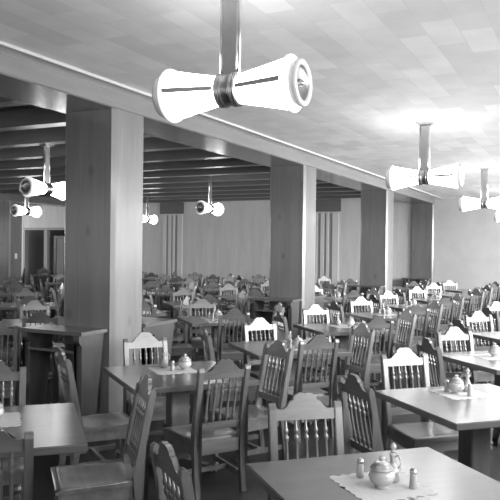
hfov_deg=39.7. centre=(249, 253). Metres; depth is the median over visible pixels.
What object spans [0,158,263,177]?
ceiling beam
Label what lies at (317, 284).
dining chair
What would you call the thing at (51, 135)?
ceiling beam
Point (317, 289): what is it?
dining chair
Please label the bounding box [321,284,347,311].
dining table
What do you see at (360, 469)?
jar
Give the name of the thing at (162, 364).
bottle
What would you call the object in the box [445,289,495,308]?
dining table
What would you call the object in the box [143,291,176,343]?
dining chair
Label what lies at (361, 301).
dining chair
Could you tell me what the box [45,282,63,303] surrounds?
dining table
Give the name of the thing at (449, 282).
dining chair
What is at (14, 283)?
dining chair
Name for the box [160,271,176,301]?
dining chair
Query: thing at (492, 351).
sugar bowl
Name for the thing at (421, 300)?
dining table
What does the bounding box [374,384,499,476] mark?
dining table
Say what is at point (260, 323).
dining chair
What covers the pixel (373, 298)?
dining chair
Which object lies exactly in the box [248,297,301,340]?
serving stand
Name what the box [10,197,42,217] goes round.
pendant lamp
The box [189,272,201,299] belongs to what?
dining chair
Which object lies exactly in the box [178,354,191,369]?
sugar bowl
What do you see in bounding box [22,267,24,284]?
dining chair
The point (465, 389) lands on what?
bottle
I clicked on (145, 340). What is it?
dining chair
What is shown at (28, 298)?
dining chair
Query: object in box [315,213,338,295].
panel
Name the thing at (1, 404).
sugar bowl
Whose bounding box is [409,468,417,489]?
pepper shaker
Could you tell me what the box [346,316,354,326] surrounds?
sugar bowl
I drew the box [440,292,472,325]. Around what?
dining chair
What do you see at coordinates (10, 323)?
dining table
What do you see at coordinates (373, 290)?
dining chair
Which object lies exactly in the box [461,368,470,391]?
glass cruet
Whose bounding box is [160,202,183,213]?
air vent
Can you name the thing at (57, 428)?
dining table
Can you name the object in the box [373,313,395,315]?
doily
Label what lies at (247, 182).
ceiling beam
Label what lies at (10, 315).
dining chair
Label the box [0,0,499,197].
ceiling
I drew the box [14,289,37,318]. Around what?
dining chair
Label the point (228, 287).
dining chair
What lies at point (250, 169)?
ceiling beam
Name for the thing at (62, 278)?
dining chair
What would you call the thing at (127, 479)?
dining chair
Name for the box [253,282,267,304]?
dining table
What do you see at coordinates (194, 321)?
dining table
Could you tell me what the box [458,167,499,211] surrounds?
pendant lamp
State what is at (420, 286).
dining chair
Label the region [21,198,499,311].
wall
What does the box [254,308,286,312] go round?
shelf
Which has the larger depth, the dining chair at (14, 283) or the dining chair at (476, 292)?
the dining chair at (14, 283)
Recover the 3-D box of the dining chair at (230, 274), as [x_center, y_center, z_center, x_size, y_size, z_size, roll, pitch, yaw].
[-0.850,1.090,21.484,0.571,0.970,0.469,0,0,-23]
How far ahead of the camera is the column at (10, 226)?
20.81 m
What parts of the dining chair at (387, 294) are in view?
crest rail, post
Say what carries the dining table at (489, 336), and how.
on the floor
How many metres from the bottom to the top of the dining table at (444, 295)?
0.750 m
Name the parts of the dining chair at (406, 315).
post, rail, crest rail, post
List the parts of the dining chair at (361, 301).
post, crest rail, post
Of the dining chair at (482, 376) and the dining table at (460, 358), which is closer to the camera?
the dining table at (460, 358)
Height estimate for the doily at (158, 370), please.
0.002 m
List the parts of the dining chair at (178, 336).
seat, post, crest rail, post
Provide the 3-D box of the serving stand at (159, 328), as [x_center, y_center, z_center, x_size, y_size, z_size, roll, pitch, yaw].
[-1.305,1.201,7.656,0.780,0.950,0.620,1,0,27]
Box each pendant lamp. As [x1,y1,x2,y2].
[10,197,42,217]
[19,143,64,200]
[143,197,157,223]
[152,0,311,122]
[195,176,223,215]
[385,121,463,190]
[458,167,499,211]
[494,210,499,221]
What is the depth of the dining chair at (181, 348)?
9.39 m
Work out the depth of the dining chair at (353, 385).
4.35 m
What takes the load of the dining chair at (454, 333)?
on the floor
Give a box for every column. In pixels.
[0,201,21,298]
[64,108,143,413]
[269,165,315,339]
[360,190,393,322]
[411,204,433,297]
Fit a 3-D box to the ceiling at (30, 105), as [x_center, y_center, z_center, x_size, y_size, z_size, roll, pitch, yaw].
[-8.457,-2.018,14.389,18.360,0.080,22.600,1,0,27]
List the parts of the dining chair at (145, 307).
crest rail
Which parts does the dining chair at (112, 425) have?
post, crest rail, post, seat, leg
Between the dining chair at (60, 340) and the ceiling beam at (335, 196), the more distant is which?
the ceiling beam at (335, 196)
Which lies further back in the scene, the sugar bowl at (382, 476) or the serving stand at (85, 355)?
the serving stand at (85, 355)
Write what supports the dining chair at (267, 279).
on the floor
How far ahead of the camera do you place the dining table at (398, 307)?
12.30 m
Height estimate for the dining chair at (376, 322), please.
0.970 m
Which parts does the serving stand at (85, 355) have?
panel, panel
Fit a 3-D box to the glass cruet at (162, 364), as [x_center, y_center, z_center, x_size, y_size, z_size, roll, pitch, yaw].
[-0.710,0.862,5.744,0.069,0.166,0.069,0,1,-38]
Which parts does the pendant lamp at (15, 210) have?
lamp shade, stem, lamp shade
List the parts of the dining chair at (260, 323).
post, crest rail, rail, seat, post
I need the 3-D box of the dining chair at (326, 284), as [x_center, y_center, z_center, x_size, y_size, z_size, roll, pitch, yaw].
[1.772,1.154,17.087,0.469,0.970,0.571,1,0,-19]
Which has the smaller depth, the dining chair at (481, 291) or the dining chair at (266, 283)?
the dining chair at (481, 291)
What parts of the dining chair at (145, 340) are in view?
post, crest rail, seat, post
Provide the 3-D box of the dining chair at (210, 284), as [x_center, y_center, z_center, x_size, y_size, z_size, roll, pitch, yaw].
[-0.996,1.128,16.377,0.469,0.970,0.571,0,0,-24]
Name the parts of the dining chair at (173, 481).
post, crest rail, post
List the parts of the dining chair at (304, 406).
post, crest rail, post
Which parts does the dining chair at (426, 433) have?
post, rail, crest rail, seat, post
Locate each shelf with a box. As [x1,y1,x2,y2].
[28,343,73,353]
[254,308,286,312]
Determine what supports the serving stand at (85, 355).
on the floor
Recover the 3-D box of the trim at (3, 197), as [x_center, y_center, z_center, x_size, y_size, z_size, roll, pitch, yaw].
[-10.179,-1.683,15.361,0.640,0.195,22.400,1,0,27]
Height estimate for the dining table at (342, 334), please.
0.750 m
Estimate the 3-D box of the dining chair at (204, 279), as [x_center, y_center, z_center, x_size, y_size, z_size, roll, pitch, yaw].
[-0.953,1.112,18.443,0.571,0.970,0.469,1,0,-11]
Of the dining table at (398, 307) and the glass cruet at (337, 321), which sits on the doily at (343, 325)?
the glass cruet at (337, 321)
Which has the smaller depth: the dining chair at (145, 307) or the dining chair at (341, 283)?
the dining chair at (145, 307)
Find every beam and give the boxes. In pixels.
[0,53,434,203]
[0,107,65,131]
[0,126,152,147]
[0,137,198,160]
[0,149,232,170]
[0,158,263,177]
[0,166,269,184]
[0,173,269,189]
[0,179,328,193]
[15,183,343,196]
[22,195,360,205]
[45,187,358,198]
[143,191,360,199]
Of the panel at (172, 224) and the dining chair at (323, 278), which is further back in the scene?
the panel at (172, 224)
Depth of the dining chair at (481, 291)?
15.02 m
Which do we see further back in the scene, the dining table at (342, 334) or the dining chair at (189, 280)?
the dining chair at (189, 280)
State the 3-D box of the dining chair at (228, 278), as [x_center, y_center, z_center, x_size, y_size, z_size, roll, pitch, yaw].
[-0.502,1.111,19.311,0.469,0.970,0.571,1,0,-19]
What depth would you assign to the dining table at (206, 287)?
16.70 m
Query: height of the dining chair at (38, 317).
0.970 m
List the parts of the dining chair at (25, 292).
post, crest rail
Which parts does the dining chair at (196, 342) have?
post, seat, rail, crest rail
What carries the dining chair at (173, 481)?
on the floor
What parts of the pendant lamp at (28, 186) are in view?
lamp shade, stem, lamp shade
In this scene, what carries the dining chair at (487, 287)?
on the floor
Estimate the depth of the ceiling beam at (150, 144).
11.83 m
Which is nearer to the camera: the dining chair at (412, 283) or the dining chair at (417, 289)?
the dining chair at (417, 289)
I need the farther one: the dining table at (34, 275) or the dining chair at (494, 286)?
the dining table at (34, 275)
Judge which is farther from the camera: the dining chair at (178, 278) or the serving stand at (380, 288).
the dining chair at (178, 278)
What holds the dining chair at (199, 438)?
on the floor
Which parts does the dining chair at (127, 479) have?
seat, rail, post, post, crest rail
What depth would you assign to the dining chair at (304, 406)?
3.73 m
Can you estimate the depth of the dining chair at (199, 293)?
13.93 m
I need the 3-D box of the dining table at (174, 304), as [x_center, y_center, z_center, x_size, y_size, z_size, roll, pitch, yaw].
[-1.025,1.267,12.540,0.980,0.750,0.980,1,0,-18]
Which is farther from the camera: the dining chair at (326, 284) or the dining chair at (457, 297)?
the dining chair at (326, 284)
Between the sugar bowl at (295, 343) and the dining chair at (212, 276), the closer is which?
the sugar bowl at (295, 343)
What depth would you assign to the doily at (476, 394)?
4.81 m
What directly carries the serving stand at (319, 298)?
on the floor
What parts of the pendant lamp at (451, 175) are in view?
lamp shade, stem, lamp shade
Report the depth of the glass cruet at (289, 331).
7.02 m
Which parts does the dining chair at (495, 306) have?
crest rail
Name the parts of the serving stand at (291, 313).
panel, panel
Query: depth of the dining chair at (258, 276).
21.18 m
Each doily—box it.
[0,412,21,426]
[148,366,196,374]
[200,317,224,319]
[328,324,357,327]
[330,472,437,499]
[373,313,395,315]
[428,389,495,399]
[467,354,499,359]
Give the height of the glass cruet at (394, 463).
0.166 m
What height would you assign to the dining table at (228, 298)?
0.750 m
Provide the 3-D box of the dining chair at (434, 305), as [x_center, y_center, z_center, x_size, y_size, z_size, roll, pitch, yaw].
[2.660,1.213,10.823,0.571,0.970,0.469,1,0,-17]
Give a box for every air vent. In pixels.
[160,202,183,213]
[316,199,340,211]
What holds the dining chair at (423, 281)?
on the floor
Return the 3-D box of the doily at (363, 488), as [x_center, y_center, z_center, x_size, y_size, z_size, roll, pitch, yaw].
[0.559,0.983,2.941,0.358,0.002,0.357,0,0,-20]
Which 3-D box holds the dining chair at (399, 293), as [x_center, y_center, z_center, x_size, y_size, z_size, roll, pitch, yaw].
[3.205,1.195,13.914,0.571,0.970,0.469,0,0,-20]
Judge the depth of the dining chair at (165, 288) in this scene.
14.40 m
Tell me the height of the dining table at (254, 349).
0.750 m
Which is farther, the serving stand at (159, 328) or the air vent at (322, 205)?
the air vent at (322, 205)
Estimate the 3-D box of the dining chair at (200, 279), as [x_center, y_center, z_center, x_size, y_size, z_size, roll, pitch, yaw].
[-1.656,1.093,19.835,0.571,0.970,0.469,1,0,-19]
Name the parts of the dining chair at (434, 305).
crest rail, post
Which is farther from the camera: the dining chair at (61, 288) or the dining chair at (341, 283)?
the dining chair at (341, 283)
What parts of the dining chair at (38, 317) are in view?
post, crest rail, post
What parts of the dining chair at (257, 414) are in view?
seat, post, rail, crest rail, post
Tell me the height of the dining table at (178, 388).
0.750 m
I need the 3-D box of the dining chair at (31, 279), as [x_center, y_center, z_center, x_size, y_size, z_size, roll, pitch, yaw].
[-5.634,1.057,18.660,0.571,0.970,0.469,1,0,-9]
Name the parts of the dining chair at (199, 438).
post, seat, leg, rail, crest rail, post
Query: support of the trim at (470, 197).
attached to the wall at (236, 242)
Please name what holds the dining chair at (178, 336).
on the floor
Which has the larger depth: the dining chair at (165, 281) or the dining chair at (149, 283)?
the dining chair at (165, 281)
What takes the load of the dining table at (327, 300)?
on the floor
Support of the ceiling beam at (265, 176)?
attached to the ceiling at (30, 105)
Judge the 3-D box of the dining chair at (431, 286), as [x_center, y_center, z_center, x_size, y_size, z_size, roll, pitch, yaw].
[4.473,1.190,16.419,0.469,0.970,0.571,1,0,-13]
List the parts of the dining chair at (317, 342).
seat, post, rail, crest rail, post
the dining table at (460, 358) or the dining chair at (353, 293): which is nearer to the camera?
the dining table at (460, 358)
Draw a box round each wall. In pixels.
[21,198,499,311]
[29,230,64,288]
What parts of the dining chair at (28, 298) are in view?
post, crest rail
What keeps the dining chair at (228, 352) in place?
on the floor
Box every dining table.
[0,285,31,301]
[0,292,41,311]
[0,302,57,346]
[0,403,87,499]
[2,318,63,380]
[30,274,57,295]
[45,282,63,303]
[103,361,259,472]
[141,309,166,360]
[142,278,163,289]
[148,291,181,309]
[153,282,188,309]
[162,301,226,342]
[176,287,224,292]
[176,316,253,361]
[213,295,261,333]
[217,284,259,310]
[228,339,352,426]
[246,447,499,499]
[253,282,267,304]
[293,322,395,374]
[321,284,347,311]
[324,297,356,320]
[344,312,431,350]
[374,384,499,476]
[378,304,454,335]
[392,287,411,311]
[406,298,472,319]
[428,293,480,305]
[431,351,499,446]
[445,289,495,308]
[472,332,499,344]
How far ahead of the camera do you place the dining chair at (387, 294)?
13.20 m
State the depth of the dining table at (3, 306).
11.57 m
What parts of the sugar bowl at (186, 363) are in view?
lid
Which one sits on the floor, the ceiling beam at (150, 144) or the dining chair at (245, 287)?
the dining chair at (245, 287)
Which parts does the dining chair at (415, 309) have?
post, rail, crest rail, post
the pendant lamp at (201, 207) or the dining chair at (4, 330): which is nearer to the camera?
the dining chair at (4, 330)
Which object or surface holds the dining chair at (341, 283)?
on the floor
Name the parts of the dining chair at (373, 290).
crest rail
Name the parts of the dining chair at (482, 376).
post, crest rail, post, seat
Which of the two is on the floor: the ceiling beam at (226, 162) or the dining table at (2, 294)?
the dining table at (2, 294)
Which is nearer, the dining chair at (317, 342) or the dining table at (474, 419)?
the dining table at (474, 419)
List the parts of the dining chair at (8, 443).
crest rail, post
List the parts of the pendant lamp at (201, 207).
stem, lamp shade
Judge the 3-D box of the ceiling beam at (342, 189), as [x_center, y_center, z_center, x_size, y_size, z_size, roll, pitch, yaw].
[-4.580,-1.881,21.940,18.157,0.219,0.210,1,0,27]
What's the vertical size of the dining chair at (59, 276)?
0.970 m
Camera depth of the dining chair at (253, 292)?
13.41 m
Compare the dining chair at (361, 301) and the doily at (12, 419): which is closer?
the doily at (12, 419)
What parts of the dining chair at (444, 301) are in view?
seat, post, rail, crest rail, post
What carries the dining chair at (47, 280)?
on the floor
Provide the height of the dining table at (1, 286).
0.750 m
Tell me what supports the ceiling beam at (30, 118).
attached to the ceiling at (30, 105)
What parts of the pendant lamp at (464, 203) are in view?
lamp shade, stem, lamp shade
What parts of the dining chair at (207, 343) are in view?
crest rail, post, post, seat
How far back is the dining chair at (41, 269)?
25.00 m
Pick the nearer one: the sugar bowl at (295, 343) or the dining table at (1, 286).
the sugar bowl at (295, 343)
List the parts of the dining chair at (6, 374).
crest rail, seat, leg, post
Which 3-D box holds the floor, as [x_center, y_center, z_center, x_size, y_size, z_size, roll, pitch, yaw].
[-5.038,1.640,14.589,24.400,0.120,26.000,1,0,27]
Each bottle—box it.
[160,353,167,367]
[463,374,470,391]
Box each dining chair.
[0,276,20,302]
[0,321,17,405]
[0,347,12,365]
[0,360,25,499]
[0,426,33,499]
[1,279,21,318]
[2,281,25,318]
[6,285,28,318]
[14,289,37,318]
[17,295,43,356]
[19,300,53,368]
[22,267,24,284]
[22,311,57,379]
[29,275,50,301]
[35,268,48,292]
[37,269,50,295]
[39,280,63,316]
[39,283,63,315]
[44,277,48,301]
[49,287,63,336]
[50,374,155,499]
[52,338,63,342]
[53,274,63,291]
[54,348,129,465]
[56,276,63,301]
[123,332,189,441]
[141,301,156,357]
[142,281,160,309]
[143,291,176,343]
[144,272,157,290]
[150,304,193,362]
[150,441,194,499]
[154,285,174,318]
[156,274,169,303]
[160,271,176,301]
[162,359,250,499]
[164,280,178,318]
[166,282,196,317]
[170,276,185,300]
[172,288,193,330]
[173,296,191,355]
[182,278,197,297]
[188,299,215,361]
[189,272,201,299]
[192,294,220,351]
[195,275,203,298]
[195,286,225,334]
[201,328,256,421]
[203,277,224,313]
[203,281,220,312]
[206,274,219,295]
[208,340,293,467]
[212,273,233,301]
[214,309,249,368]
[216,280,236,310]
[219,284,237,314]
[222,276,236,309]
[225,291,247,341]
[235,279,252,301]
[236,275,242,292]
[238,289,264,338]
[239,302,284,367]
[243,283,266,311]
[243,317,277,407]
[252,274,264,290]
[260,281,268,307]
[263,277,268,304]
[267,392,343,499]
[269,334,338,441]
[273,311,325,382]
[302,304,331,372]
[306,323,374,415]
[315,282,321,293]
[315,285,324,318]
[317,276,330,296]
[320,281,333,309]
[327,280,346,305]
[327,301,368,363]
[334,290,363,322]
[337,373,399,454]
[340,316,393,398]
[341,279,356,312]
[345,287,379,322]
[349,297,378,351]
[366,295,405,342]
[370,309,416,387]
[378,291,408,326]
[380,347,458,451]
[385,305,428,372]
[392,289,423,333]
[397,300,442,357]
[399,281,420,303]
[408,286,429,328]
[414,298,454,348]
[416,338,492,452]
[418,279,428,297]
[418,285,447,323]
[425,283,447,318]
[428,294,463,347]
[435,282,448,317]
[436,326,476,384]
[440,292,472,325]
[442,280,463,306]
[448,319,493,383]
[457,287,485,328]
[461,289,483,331]
[462,285,492,323]
[464,311,495,384]
[477,281,499,304]
[477,307,499,347]
[486,284,499,318]
[486,301,499,345]
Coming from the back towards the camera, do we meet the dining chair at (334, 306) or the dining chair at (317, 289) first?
the dining chair at (317, 289)
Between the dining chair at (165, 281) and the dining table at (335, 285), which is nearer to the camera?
the dining chair at (165, 281)
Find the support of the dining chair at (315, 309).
on the floor
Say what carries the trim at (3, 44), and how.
attached to the wall at (236, 242)
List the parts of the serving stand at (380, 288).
panel, panel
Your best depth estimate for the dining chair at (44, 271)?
23.48 m
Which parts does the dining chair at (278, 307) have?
post, crest rail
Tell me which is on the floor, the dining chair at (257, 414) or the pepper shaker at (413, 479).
the dining chair at (257, 414)
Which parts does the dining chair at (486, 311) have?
post, crest rail, post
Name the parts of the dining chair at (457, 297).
post, crest rail, post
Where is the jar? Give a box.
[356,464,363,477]
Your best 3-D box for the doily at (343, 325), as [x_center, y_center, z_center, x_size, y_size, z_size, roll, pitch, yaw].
[1.227,0.944,9.024,0.358,0.002,0.357,0,0,-21]
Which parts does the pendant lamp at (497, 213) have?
lamp shade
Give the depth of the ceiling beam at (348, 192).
21.09 m
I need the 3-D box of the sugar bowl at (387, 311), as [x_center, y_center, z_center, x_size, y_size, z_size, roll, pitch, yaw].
[2.136,0.874,10.716,0.114,0.132,0.114,1,0,27]
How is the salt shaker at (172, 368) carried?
on the doily at (158, 370)
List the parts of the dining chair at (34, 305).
post, crest rail, post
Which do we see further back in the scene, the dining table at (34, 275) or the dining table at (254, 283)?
the dining table at (34, 275)
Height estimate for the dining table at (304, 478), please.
0.750 m
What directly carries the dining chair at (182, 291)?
on the floor
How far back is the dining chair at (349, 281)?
18.61 m
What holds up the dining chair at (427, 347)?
on the floor
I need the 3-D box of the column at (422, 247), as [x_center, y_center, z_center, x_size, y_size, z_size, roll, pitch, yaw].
[5.039,0.103,20.218,0.640,3.099,0.119,1,0,27]
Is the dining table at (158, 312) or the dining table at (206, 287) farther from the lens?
the dining table at (206, 287)
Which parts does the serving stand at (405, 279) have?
panel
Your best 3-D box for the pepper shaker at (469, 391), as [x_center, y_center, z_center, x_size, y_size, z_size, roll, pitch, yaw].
[1.511,0.936,4.758,0.036,0.086,0.034,1,0,27]
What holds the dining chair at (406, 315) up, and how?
on the floor
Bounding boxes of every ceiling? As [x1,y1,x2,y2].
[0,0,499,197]
[0,104,59,131]
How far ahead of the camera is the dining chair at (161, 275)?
20.47 m
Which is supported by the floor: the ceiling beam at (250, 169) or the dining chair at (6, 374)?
the dining chair at (6, 374)
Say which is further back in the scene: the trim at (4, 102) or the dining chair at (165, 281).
the dining chair at (165, 281)
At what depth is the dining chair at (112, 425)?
5.28 m
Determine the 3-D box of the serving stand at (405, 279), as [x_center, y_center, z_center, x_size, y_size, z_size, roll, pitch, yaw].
[4.821,1.177,20.039,0.780,0.950,0.390,1,0,27]
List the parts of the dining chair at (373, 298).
crest rail, post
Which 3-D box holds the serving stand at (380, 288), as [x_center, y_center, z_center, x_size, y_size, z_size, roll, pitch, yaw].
[2.610,1.185,15.610,0.780,0.950,0.390,1,0,27]
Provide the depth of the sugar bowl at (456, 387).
4.83 m
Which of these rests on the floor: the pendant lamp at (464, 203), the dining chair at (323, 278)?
the dining chair at (323, 278)
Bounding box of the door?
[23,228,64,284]
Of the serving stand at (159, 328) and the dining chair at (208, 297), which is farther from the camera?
the dining chair at (208, 297)
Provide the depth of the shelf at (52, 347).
6.75 m
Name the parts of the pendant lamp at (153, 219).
stem, lamp shade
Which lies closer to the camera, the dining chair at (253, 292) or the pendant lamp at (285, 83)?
the pendant lamp at (285, 83)
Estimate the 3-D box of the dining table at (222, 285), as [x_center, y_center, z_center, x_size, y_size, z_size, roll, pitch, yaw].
[-0.362,1.227,18.681,0.980,0.750,0.980,1,0,-18]
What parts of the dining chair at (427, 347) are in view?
post, crest rail, post, leg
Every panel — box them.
[162,215,182,290]
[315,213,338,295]
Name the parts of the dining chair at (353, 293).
post, crest rail, post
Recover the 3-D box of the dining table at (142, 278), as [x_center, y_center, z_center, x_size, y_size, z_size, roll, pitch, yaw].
[-3.347,1.165,22.328,0.980,0.750,0.980,1,0,-18]
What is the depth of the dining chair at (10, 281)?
16.27 m
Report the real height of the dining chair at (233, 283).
0.970 m
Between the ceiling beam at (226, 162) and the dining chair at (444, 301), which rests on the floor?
the dining chair at (444, 301)
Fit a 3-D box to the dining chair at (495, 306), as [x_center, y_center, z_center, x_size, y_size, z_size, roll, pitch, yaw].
[3.931,1.230,10.517,0.469,0.970,0.571,0,0,-24]
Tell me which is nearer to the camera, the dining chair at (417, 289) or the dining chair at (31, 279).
the dining chair at (417, 289)
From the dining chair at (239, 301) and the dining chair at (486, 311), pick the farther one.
the dining chair at (239, 301)
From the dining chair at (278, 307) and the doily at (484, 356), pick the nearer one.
the doily at (484, 356)
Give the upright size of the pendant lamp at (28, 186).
0.833 m
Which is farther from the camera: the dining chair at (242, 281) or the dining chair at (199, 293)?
the dining chair at (242, 281)
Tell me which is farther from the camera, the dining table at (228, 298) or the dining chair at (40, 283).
the dining chair at (40, 283)
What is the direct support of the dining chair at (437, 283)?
on the floor
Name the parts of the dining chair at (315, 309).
post, crest rail, post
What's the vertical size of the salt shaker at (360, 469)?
0.086 m
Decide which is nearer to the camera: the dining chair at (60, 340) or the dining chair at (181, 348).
the dining chair at (181, 348)
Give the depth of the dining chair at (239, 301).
12.70 m
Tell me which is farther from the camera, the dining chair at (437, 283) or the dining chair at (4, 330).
the dining chair at (437, 283)
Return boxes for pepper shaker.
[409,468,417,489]
[467,384,471,396]
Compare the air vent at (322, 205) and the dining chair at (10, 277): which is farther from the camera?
the air vent at (322, 205)
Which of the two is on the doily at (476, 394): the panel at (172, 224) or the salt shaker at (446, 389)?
the salt shaker at (446, 389)
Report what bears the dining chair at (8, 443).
on the floor
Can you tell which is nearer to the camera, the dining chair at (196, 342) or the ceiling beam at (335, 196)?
the dining chair at (196, 342)
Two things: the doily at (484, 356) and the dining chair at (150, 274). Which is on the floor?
the dining chair at (150, 274)
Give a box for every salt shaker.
[170,360,174,370]
[356,457,363,477]
[444,379,448,391]
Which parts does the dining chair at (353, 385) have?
post, crest rail, rail, post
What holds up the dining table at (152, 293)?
on the floor
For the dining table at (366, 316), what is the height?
0.750 m
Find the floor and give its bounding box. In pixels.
[0,289,499,499]
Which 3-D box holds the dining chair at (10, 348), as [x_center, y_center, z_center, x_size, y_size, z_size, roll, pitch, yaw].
[-3.318,1.158,8.943,0.571,0.970,0.469,0,0,-21]
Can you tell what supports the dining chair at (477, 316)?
on the floor
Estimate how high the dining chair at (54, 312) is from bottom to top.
0.970 m
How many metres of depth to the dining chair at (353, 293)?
13.30 m
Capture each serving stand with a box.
[19,324,107,415]
[141,317,176,396]
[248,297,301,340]
[314,294,326,334]
[347,284,384,311]
[402,277,431,297]
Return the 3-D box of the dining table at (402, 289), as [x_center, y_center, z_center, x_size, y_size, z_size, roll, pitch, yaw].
[3.886,1.278,18.460,0.980,0.750,0.980,1,0,-18]
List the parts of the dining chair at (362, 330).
seat, post, rail, crest rail, post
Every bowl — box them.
[0,402,3,416]
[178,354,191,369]
[292,335,302,348]
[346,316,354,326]
[368,456,395,489]
[384,306,391,314]
[448,374,464,393]
[488,343,499,356]
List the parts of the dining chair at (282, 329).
post, crest rail, post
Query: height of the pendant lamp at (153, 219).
1.053 m
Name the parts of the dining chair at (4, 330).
crest rail, seat, post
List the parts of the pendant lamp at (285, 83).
lamp shade, stem, lamp shade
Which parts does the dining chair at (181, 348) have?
seat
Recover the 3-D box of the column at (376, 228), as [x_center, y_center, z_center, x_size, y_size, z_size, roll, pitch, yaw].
[2.918,0.111,15.969,0.640,3.099,0.520,1,0,27]
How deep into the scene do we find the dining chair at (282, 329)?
8.61 m
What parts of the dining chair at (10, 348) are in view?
seat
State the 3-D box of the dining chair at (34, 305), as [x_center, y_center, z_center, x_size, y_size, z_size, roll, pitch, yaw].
[-2.984,1.156,9.713,0.469,0.970,0.571,0,0,-27]
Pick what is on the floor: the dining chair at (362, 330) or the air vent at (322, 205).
the dining chair at (362, 330)
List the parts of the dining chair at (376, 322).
seat, post, leg, rail, crest rail, post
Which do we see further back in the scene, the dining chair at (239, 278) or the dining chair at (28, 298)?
the dining chair at (239, 278)
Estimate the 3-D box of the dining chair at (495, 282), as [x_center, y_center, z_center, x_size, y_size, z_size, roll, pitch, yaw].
[6.098,1.199,17.762,0.571,0.970,0.469,0,0,-25]
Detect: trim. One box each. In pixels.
[0,41,441,198]
[0,96,29,107]
[0,193,64,206]
[442,197,495,198]
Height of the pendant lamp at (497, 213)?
0.803 m
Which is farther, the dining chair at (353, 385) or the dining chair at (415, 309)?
the dining chair at (415, 309)
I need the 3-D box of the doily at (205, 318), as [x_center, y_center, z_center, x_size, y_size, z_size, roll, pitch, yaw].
[-0.504,0.918,9.824,0.358,0.002,0.357,1,0,-19]
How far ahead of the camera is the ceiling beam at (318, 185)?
18.62 m
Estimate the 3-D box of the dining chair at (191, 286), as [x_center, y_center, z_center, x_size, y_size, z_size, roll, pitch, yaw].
[-1.534,1.129,15.418,0.571,0.970,0.469,0,0,-27]
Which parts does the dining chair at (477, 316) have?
post, crest rail, rail, post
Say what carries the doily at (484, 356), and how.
on the dining table at (460, 358)
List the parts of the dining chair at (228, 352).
post, rail, seat, crest rail, post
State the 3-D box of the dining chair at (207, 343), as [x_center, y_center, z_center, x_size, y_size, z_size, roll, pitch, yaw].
[-0.182,1.211,6.819,0.571,0.970,0.469,1,0,-13]
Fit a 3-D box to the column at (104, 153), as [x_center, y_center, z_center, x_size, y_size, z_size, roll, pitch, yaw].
[-1.504,0.129,7.111,0.640,3.099,0.520,1,0,27]
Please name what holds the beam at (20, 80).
attached to the wall at (236, 242)
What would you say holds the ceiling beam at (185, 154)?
attached to the ceiling at (30, 105)
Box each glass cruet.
[160,348,169,367]
[287,331,292,347]
[336,312,340,324]
[388,442,400,482]
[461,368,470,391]
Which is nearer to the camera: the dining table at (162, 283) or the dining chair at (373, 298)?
the dining chair at (373, 298)
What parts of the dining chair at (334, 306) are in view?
post, crest rail, post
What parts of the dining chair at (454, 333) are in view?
post, crest rail, rail, post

